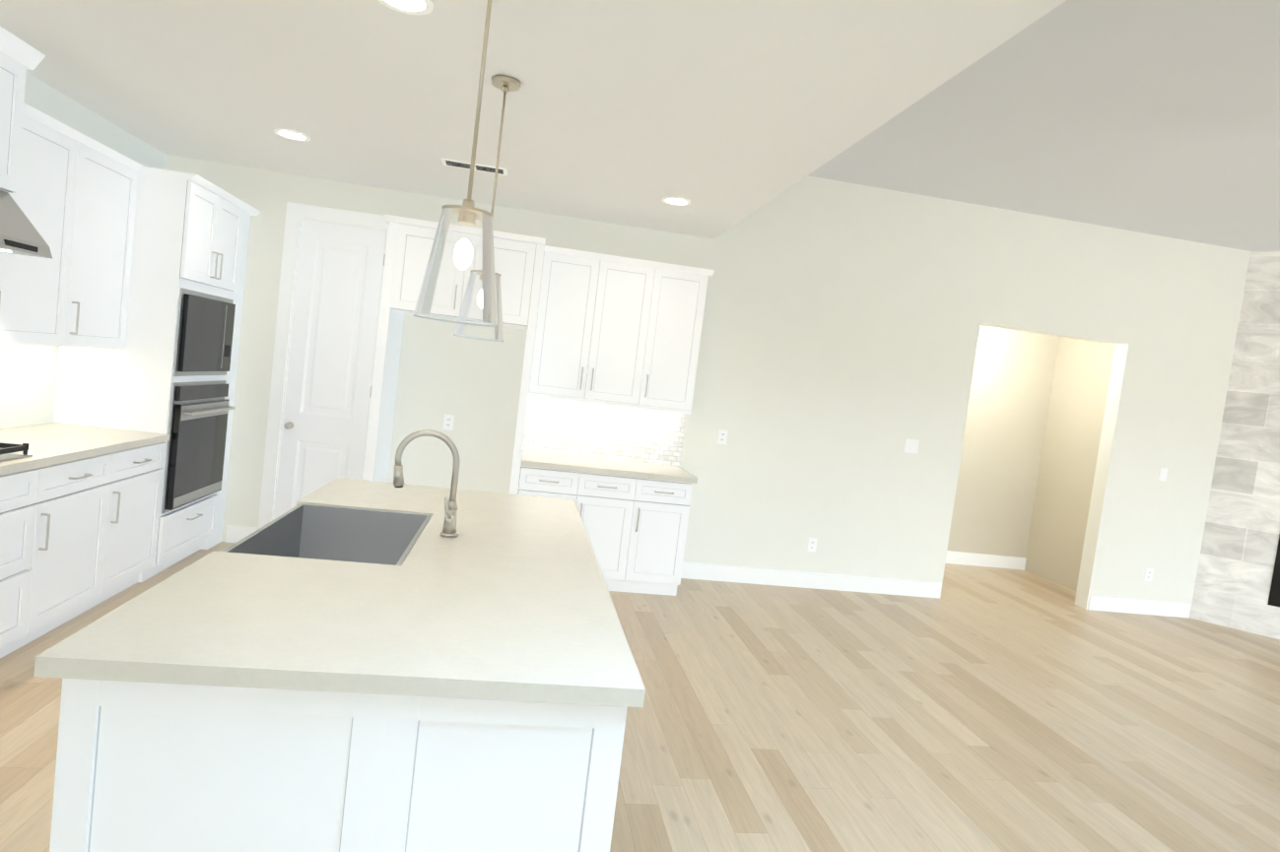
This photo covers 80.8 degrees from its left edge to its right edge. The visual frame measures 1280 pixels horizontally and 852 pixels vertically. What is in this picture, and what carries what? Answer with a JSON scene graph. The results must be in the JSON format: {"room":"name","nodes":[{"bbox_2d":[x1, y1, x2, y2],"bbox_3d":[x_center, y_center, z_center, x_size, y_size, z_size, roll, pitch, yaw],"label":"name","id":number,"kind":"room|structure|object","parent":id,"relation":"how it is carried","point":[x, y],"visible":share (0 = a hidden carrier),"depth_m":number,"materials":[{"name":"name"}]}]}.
{"room":"kitchen","nodes":[
{"label":"kitchen","id":0,"kind":"room"},
{"bbox_2d":[0,72,169,428],"bbox_3d":[-2.976,-0.289,1.149,0.150,2.880,8.730,6,3,-9],"label":"wall","id":1,"kind":"structure","parent":0,"point":[28,372],"depth_m":4.23,"materials":[{"name":"paint"}]},
{"bbox_2d":[0,26,45,193],"bbox_3d":[-2.802,-1.302,2.826,0.503,0.610,0.850,6,3,-9],"label":"upper cabinet","id":2,"kind":"object","parent":1,"relation":"attached to","point":[19,57],"visible":1,"depth_m":3.17,"materials":[{"name":"white wood"}]},
{"bbox_2d":[0,190,52,259],"bbox_3d":[-2.800,-0.861,2.861,0.612,0.264,0.756,6,3,-9],"label":"range hood","id":3,"kind":"object","parent":2,"relation":"attached to","point":[20,234],"visible":1,"depth_m":3.15,"materials":[{"name":"silver metal"}]},
{"bbox_2d":[0,103,143,348],"bbox_3d":[-3.056,-0.961,3.808,0.390,1.076,1.197,6,3,-9],"label":"upper cabinet","id":4,"kind":"object","parent":1,"relation":"attached to","point":[75,198],"visible":0.96,"depth_m":3.82,"materials":[{"name":"white wood"}]},
{"bbox_2d":[0,0,1066,239],"bbox_3d":[-0.776,-1.753,1.381,4.225,0.720,8.750,6,3,-9],"label":"ceiling","id":5,"kind":"structure","parent":0,"point":[723,114],"depth_m":3.31,"materials":[{"name":"paint"}]},
{"bbox_2d":[273,129,310,141],"bbox_3d":[-2.064,-1.726,4.458,0.196,0.006,0.196,6,3,-9],"label":"recessed light","id":6,"kind":"object","parent":5,"relation":"in","point":[292,135],"visible":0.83,"depth_m":4.45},
{"bbox_2d":[378,0,433,15],"bbox_3d":[-0.810,-1.461,2.576,0.196,0.006,0.196,6,3,-9],"label":"recessed light","id":7,"kind":"object","parent":5,"relation":"in","point":[418,7],"visible":0.98,"depth_m":2.61,"materials":[{"name":"white plastic"}]},
{"bbox_2d":[413,0,497,327],"bbox_3d":[-0.417,-0.822,1.941,0.217,1.103,0.217,6,3,-9],"label":"pendant light","id":8,"kind":"object","parent":5,"relation":"hanging from","point":[467,213],"visible":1,"depth_m":1.93,"materials":[{"name":"clear glass"}]},
{"bbox_2d":[440,157,507,175],"bbox_3d":[-1.027,-1.613,4.677,0.400,0.008,0.160,6,3,-9],"label":"ceiling vent","id":9,"kind":"object","parent":5,"relation":"in","point":[466,166],"visible":0.79,"depth_m":4.66,"materials":[{"name":"white metal"}]},
{"bbox_2d":[453,74,521,341],"bbox_3d":[-0.636,-0.926,3.239,0.217,1.103,0.217,6,3,-9],"label":"pendant light","id":10,"kind":"object","parent":5,"relation":"hanging from","point":[505,84],"visible":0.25,"depth_m":3.21,"materials":[{"name":"clear glass"}]},
{"bbox_2d":[661,197,690,205],"bbox_3d":[0.239,-1.477,4.943,0.196,0.006,0.196,6,3,-9],"label":"recessed light","id":11,"kind":"object","parent":5,"relation":"in","point":[675,201],"visible":0.96,"depth_m":4.94,"materials":[{"name":"white plastic"}]},
{"bbox_2d":[0,541,1279,851],"bbox_3d":[1.873,1.694,2.896,10.655,0.100,10.400,6,3,-9],"label":"floor","id":12,"kind":"structure","parent":0,"point":[983,709],"depth_m":3.82,"materials":[{"name":"brown wood"}]},
{"bbox_2d":[0,466,55,659],"bbox_3d":[-2.974,0.612,2.950,0.620,0.880,0.879,6,3,-9],"label":"base cabinet","id":13,"kind":"object","parent":12,"relation":"on","point":[26,498],"depth_m":3.32,"materials":[{"name":"white wood"}]},
{"bbox_2d":[39,450,122,636],"bbox_3d":[-3.082,0.557,3.649,0.620,0.880,0.660,6,3,-9],"label":"base cabinet","id":14,"kind":"object","parent":12,"relation":"on","point":[80,507],"depth_m":3.76,"materials":[{"name":"white wood"}]},
{"bbox_2d":[0,422,169,477],"bbox_3d":[-2.830,0.198,2.401,0.638,0.040,4.218,6,3,-9],"label":"countertop","id":15,"kind":"structure","parent":14,"relation":"on","point":[51,443],"depth_m":3.88,"materials":[{"name":"beige stone"}]},
{"bbox_2d":[0,442,32,463],"bbox_3d":[-2.899,0.107,2.922,0.533,0.060,0.752,6,3,-9],"label":"cooktop","id":16,"kind":"object","parent":15,"relation":"in","point":[7,450],"visible":1,"depth_m":3.26,"materials":[{"name":"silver metal"}]},
{"bbox_2d":[110,442,165,597],"bbox_3d":[-3.163,0.515,4.181,0.620,0.880,0.658,6,3,-9],"label":"base cabinet","id":17,"kind":"object","parent":12,"relation":"on","point":[140,492],"depth_m":4.31,"materials":[{"name":"white wood"}]},
{"bbox_2d":[53,166,261,582],"bbox_3d":[-3.149,-0.338,5.009,0.726,2.475,1.098,6,3,-9],"label":"tall cabinet","id":18,"kind":"object","parent":12,"relation":"on","point":[170,369],"visible":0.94,"depth_m":4.57,"materials":[{"name":"white wood"}]},
{"bbox_2d":[49,678,626,851],"bbox_3d":[-0.819,0.887,2.703,1.160,0.880,2.282,6,3,-9],"label":"kitchen island","id":19,"kind":"object","parent":12,"relation":"on","point":[139,768],"depth_m":1.56,"materials":[{"name":"white wood"}]},
{"bbox_2d":[33,477,645,710],"bbox_3d":[-0.749,0.432,2.679,1.185,0.040,2.340,6,3,-9],"label":"island countertop","id":20,"kind":"structure","parent":19,"relation":"on","point":[517,606],"depth_m":1.83,"materials":[{"name":"beige stone"}]},
{"bbox_2d":[222,503,432,565],"bbox_3d":[-1.084,0.506,2.715,0.526,0.259,0.832,6,3,-9],"label":"sink","id":21,"kind":"object","parent":20,"relation":"in","point":[333,533],"visible":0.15,"depth_m":3.09,"materials":[{"name":"silver metal"}]},
{"bbox_2d":[393,429,460,537],"bbox_3d":[-0.780,0.208,2.753,0.255,0.386,0.113,6,3,-9],"label":"faucet","id":22,"kind":"object","parent":20,"relation":"on","point":[450,518],"visible":1,"depth_m":2.77,"materials":[{"name":"silver metal"}]},
{"bbox_2d":[363,214,545,494],"bbox_3d":[-1.379,-0.155,5.508,1.082,2.475,0.678,6,3,-9],"label":"enclosure","id":23,"kind":"object","parent":12,"relation":"on","point":[518,262],"visible":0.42,"depth_m":5.19,"materials":[{"name":"white wood"}]},
{"bbox_2d":[517,464,647,593],"bbox_3d":[-0.504,0.742,5.738,0.900,0.880,0.630,6,3,-9],"label":"base cabinet","id":24,"kind":"object","parent":12,"relation":"on","point":[635,517],"depth_m":5.46,"materials":[{"name":"white wood"}]},
{"bbox_2d":[521,450,697,483],"bbox_3d":[-0.258,0.308,5.732,1.286,0.040,0.648,6,3,-9],"label":"countertop","id":25,"kind":"structure","parent":24,"relation":"on","point":[543,461],"depth_m":5.51,"materials":[{"name":"beige stone"}]},
{"bbox_2d":[631,477,694,596],"bbox_3d":[0.057,0.804,5.829,0.481,0.880,0.630,6,3,-9],"label":"base cabinet","id":26,"kind":"object","parent":12,"relation":"on","point":[666,506],"depth_m":5.54,"materials":[{"name":"white wood"}]},
{"bbox_2d":[1189,251,1279,639],"bbox_3d":[6.091,0.237,6.233,1.328,3.398,1.568,6,3,-9],"label":"fireplace","id":27,"kind":"object","parent":12,"relation":"on","point":[1237,585],"visible":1,"depth_m":6.76,"materials":[{"name":"stone"}]},
{"bbox_2d":[165,155,1250,617],"bbox_3d":[1.540,-0.371,6.361,10.655,3.500,0.150,6,3,-9],"label":"wall","id":28,"kind":"structure","parent":0,"point":[840,341],"depth_m":6.38,"materials":[{"name":"paint"}]},
{"bbox_2d":[257,201,388,530],"bbox_3d":[-2.346,-0.333,5.680,0.824,2.577,0.024,6,3,-9],"label":"door frame","id":29,"kind":"structure","parent":28,"relation":"attached to","point":[296,213],"depth_m":5.61,"materials":[{"name":"white wood"}]},
{"bbox_2d":[273,218,386,519],"bbox_3d":[-2.343,-0.281,5.648,0.611,2.455,0.091,6,3,-9],"label":"pantry door","id":30,"kind":"structure","parent":28,"relation":"in","point":[334,324],"depth_m":5.67,"materials":[{"name":"white wood"}]},
{"bbox_2d":[442,414,454,430],"bbox_3d":[-1.489,-0.030,5.842,0.075,0.118,0.006,6,3,-9],"label":"electrical outlet plate","id":31,"kind":"object","parent":28,"relation":"attached to","point":[448,420],"depth_m":5.84,"materials":[{"name":"white plastic"}]},
{"bbox_2d":[528,245,666,406],"bbox_3d":[-0.351,-0.752,5.795,0.894,1.080,0.330,6,3,-9],"label":"upper cabinet","id":32,"kind":"object","parent":28,"relation":"attached to","point":[618,331],"depth_m":5.64,"materials":[{"name":"white wood"}]},
{"bbox_2d":[522,396,686,467],"bbox_3d":[-0.275,0.028,6.031,1.286,0.473,0.010,6,3,-9],"label":"tile backsplash","id":33,"kind":"structure","parent":28,"relation":"attached to","point":[591,431],"depth_m":6.03,"materials":[{"name":"tile"}]},
{"bbox_2d":[650,263,713,414],"bbox_3d":[0.205,-0.690,5.886,0.477,1.080,0.330,6,3,-9],"label":"upper cabinet","id":34,"kind":"object","parent":28,"relation":"attached to","point":[684,288],"depth_m":5.74,"materials":[{"name":"white wood"}]},
{"bbox_2d":[717,429,728,444],"bbox_3d":[0.679,0.091,6.184,0.075,0.118,0.006,6,3,-9],"label":"electrical outlet plate","id":35,"kind":"object","parent":28,"relation":"attached to","point":[722,435],"depth_m":6.18,"materials":[{"name":"white plastic"}]},
{"bbox_2d":[680,561,942,599],"bbox_3d":[1.433,1.312,6.394,2.450,0.135,0.018,6,3,-9],"label":"baseboard","id":36,"kind":"structure","parent":28,"relation":"attached to","point":[704,572],"depth_m":6.39,"materials":[{"name":"white wood"}]},
{"bbox_2d":[807,538,817,552],"bbox_3d":[1.463,1.010,6.377,0.075,0.118,0.006,6,3,-9],"label":"electrical outlet plate","id":37,"kind":"object","parent":28,"relation":"attached to","point":[812,544],"depth_m":6.37,"materials":[{"name":"white plastic"}]},
{"bbox_2d":[904,438,919,454],"bbox_3d":[2.330,0.173,6.443,0.120,0.118,0.007,6,3,-9],"label":"switch plate","id":38,"kind":"object","parent":28,"relation":"attached to","point":[910,445],"depth_m":6.44,"materials":[{"name":"white plastic"}]},
{"bbox_2d":[944,550,1026,570],"bbox_3d":[3.129,1.408,8.183,2.370,0.135,0.016,6,3,-9],"label":"baseboard","id":39,"kind":"structure","parent":28,"relation":"attached to","point":[957,558],"depth_m":8.29,"materials":[{"name":"white wood"}]},
{"bbox_2d":[940,323,1129,609],"bbox_3d":[3.480,0.386,6.718,1.470,2.420,0.151,6,3,-9],"label":"trim","id":40,"kind":"structure","parent":28,"relation":"attached to","point":[1104,459],"depth_m":6.82,"materials":[{"name":"paint"}]},
{"bbox_2d":[1087,595,1191,617],"bbox_3d":[4.593,1.662,6.906,1.050,0.135,0.018,6,3,-9],"label":"baseboard","id":41,"kind":"structure","parent":28,"relation":"attached to","point":[1096,603],"depth_m":6.89,"materials":[{"name":"white wood"}]},
{"bbox_2d":[1144,568,1153,581],"bbox_3d":[4.672,1.366,6.897,0.075,0.118,0.006,6,3,-9],"label":"electrical outlet plate","id":42,"kind":"object","parent":28,"relation":"attached to","point":[1149,572],"depth_m":6.89,"materials":[{"name":"white plastic"}]},
{"bbox_2d":[1158,468,1167,481],"bbox_3d":[4.764,0.443,6.838,0.075,0.118,0.007,6,3,-9],"label":"switch plate","id":43,"kind":"object","parent":28,"relation":"attached to","point":[1163,472],"depth_m":6.84,"materials":[{"name":"white plastic"}]},
{"bbox_2d":[808,0,1279,251],"bbox_3d":[4.269,-1.594,3.646,6.430,0.100,5.837,6,3,-9],"label":"ceiling","id":44,"kind":"structure","parent":0,"point":[1159,117],"depth_m":4.51,"materials":[{"name":"paint"}]}
]}

